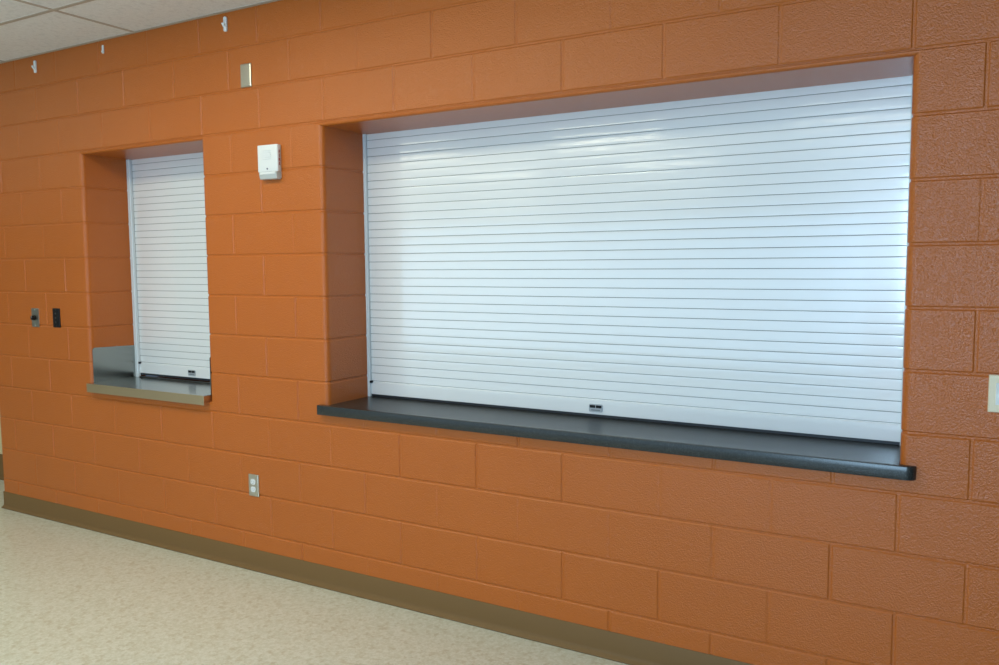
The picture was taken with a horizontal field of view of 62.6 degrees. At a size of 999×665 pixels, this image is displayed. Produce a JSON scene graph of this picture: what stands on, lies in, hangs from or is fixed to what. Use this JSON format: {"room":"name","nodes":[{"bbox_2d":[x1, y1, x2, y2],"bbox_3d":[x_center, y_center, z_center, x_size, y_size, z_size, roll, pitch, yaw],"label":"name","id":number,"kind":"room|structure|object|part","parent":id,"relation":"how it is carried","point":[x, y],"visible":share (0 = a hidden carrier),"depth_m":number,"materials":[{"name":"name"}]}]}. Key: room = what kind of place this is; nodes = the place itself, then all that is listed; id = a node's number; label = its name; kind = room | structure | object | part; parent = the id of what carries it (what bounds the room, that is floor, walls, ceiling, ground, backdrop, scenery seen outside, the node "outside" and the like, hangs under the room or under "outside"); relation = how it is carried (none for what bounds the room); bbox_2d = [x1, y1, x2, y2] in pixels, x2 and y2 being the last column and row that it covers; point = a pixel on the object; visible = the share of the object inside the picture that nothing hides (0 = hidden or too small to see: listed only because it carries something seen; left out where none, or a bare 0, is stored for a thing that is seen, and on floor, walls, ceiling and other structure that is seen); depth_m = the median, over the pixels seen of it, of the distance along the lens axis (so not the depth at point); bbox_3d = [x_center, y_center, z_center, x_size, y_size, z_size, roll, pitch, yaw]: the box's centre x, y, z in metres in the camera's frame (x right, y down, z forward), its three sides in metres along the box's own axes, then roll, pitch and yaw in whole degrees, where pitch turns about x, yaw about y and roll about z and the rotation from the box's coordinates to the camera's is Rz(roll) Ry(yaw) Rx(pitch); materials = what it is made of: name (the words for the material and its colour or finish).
{"room":"school cafeteria","nodes":[
{"label":"school cafeteria","id":0,"kind":"room"},
{"bbox_2d":[0,421,2,453],"bbox_3d":[-5.946,-0.433,7.330,6.748,2.860,0.100,2,5,30],"label":"wall","id":1,"kind":"structure","parent":0,"point":[0,421],"depth_m":6.07,"materials":[{"name":"beige paint"}]},
{"bbox_2d":[0,454,3,480],"bbox_3d":[-5.965,0.902,7.389,6.748,0.190,0.026,2,5,30],"label":"baseboard","id":2,"kind":"structure","parent":1,"relation":"attached to","point":[1,455],"depth_m":6.08,"materials":[{"name":"brown rubber"}]},
{"bbox_2d":[0,0,268,61],"bbox_3d":[-5.096,-1.431,2.410,13.050,0.032,7.400,2,5,30],"label":"ceiling","id":3,"kind":"structure","parent":0,"point":[27,27],"depth_m":4.13,"materials":[{"name":"tile"}]},
{"bbox_2d":[0,480,627,664],"bbox_3d":[-4.876,1.403,2.991,13.250,0.100,8.400,2,5,30],"label":"floor","id":4,"kind":"structure","parent":0,"point":[70,595],"depth_m":3.64,"materials":[{"name":"tile"}]},
{"bbox_2d":[0,0,998,664],"bbox_3d":[-0.215,-0.211,4.212,6.300,2.870,1.200,2,5,30],"label":"wall","id":5,"kind":"structure","parent":0,"point":[751,563],"depth_m":3.52,"materials":[{"name":"orange brick"}]},
{"bbox_2d":[31,60,36,72],"bbox_3d":[-2.744,-1.568,4.846,0.020,0.072,0.026,2,5,30],"label":"hook","id":6,"kind":"object","parent":5,"relation":"attached to","point":[34,66],"visible":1,"depth_m":4.85,"materials":[{"name":"white plastic"}]},
{"bbox_2d":[30,308,39,326],"bbox_3d":[-2.853,-0.091,5.036,0.073,0.116,0.026,2,5,30],"label":"switch","id":7,"kind":"object","parent":5,"relation":"attached to","point":[34,311],"visible":1,"depth_m":5.04,"materials":[{"name":"silver metal"}]},
{"bbox_2d":[52,308,60,327],"bbox_3d":[-2.661,-0.088,4.935,0.070,0.116,0.010,2,5,30],"label":"jack plate","id":8,"kind":"object","parent":5,"relation":"attached to","point":[56,311],"visible":1,"depth_m":4.93,"materials":[{"name":"black plastic"}]},
{"bbox_2d":[0,0,279,63],"bbox_3d":[-0.529,-1.544,3.571,6.300,0.002,0.020,2,5,30],"label":"trim","id":9,"kind":"structure","parent":5,"relation":"attached to","point":[269,1],"depth_m":4.33,"materials":[{"name":"beige paint"}]},
{"bbox_2d":[86,345,211,404],"bbox_3d":[-1.874,0.222,4.700,0.995,0.254,0.398,2,5,30],"label":"sill","id":10,"kind":"structure","parent":5,"relation":"attached to","point":[114,366],"depth_m":4.77,"materials":[{"name":"silver metal"}]},
{"bbox_2d":[126,152,209,380],"bbox_3d":[-1.806,-0.413,4.774,1.056,1.406,0.038,2,5,30],"label":"roller shutter","id":11,"kind":"object","parent":5,"relation":"attached to","point":[167,224],"visible":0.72,"depth_m":4.87,"materials":[{"name":"white metal"}]},
{"bbox_2d":[221,17,227,31],"bbox_3d":[-1.355,-1.520,4.047,0.020,0.072,0.026,2,5,30],"label":"hook","id":12,"kind":"object","parent":5,"relation":"attached to","point":[224,24],"visible":1,"depth_m":4.05,"materials":[{"name":"white plastic"}]},
{"bbox_2d":[240,63,251,87],"bbox_3d":[-1.239,-1.255,4.013,0.073,0.114,0.008,2,5,30],"label":"blank plate","id":13,"kind":"object","parent":5,"relation":"attached to","point":[245,69],"visible":1,"depth_m":4.01,"materials":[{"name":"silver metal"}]},
{"bbox_2d":[248,473,259,496],"bbox_3d":[-1.256,0.781,4.199,0.071,0.115,0.009,2,5,30],"label":"power outlet","id":14,"kind":"object","parent":5,"relation":"attached to","point":[253,478],"visible":1,"depth_m":4.19,"materials":[{"name":"silver metal"}]},
{"bbox_2d":[257,144,281,179],"bbox_3d":[-1.110,-0.819,3.959,0.128,0.165,0.038,2,5,30],"label":"fire alarm strobe","id":15,"kind":"object","parent":5,"relation":"attached to","point":[269,156],"visible":1,"depth_m":3.94,"materials":[{"name":"white plastic"}]},
{"bbox_2d":[1,491,753,664],"bbox_3d":[-0.511,1.201,3.800,6.304,0.108,0.026,2,5,30],"label":"baseboard","id":16,"kind":"structure","parent":5,"relation":"attached to","point":[605,644],"depth_m":3.80,"materials":[{"name":"brown rubber"}]},
{"bbox_2d":[317,396,916,480],"bbox_3d":[0.331,0.398,3.446,2.550,0.046,0.390,2,5,30],"label":"countertop","id":17,"kind":"structure","parent":5,"relation":"on","point":[880,460],"depth_m":3.21,"materials":[{"name":"laminate"}]},
{"bbox_2d":[362,75,912,445],"bbox_3d":[0.398,-0.331,3.512,2.509,1.394,0.032,2,5,30],"label":"roller shutter","id":18,"kind":"object","parent":5,"relation":"attached to","point":[739,261],"visible":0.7,"depth_m":3.37,"materials":[{"name":"white metal"}]},
{"bbox_3d":[0.416,0.326,3.550,0.062,0.034,0.005,2,5,30],"label":"finger pull","id":19,"kind":"part","parent":18,"relation":"part of","materials":[{"name":"grey"}]},
{"bbox_2d":[987,374,998,412],"bbox_3d":[1.546,0.190,2.528,0.074,0.117,0.010,2,5,30],"label":"light switch","id":20,"kind":"object","parent":5,"relation":"attached to","point":[993,388],"visible":1,"depth_m":2.54,"materials":[{"name":"beige plastic"}]}
]}

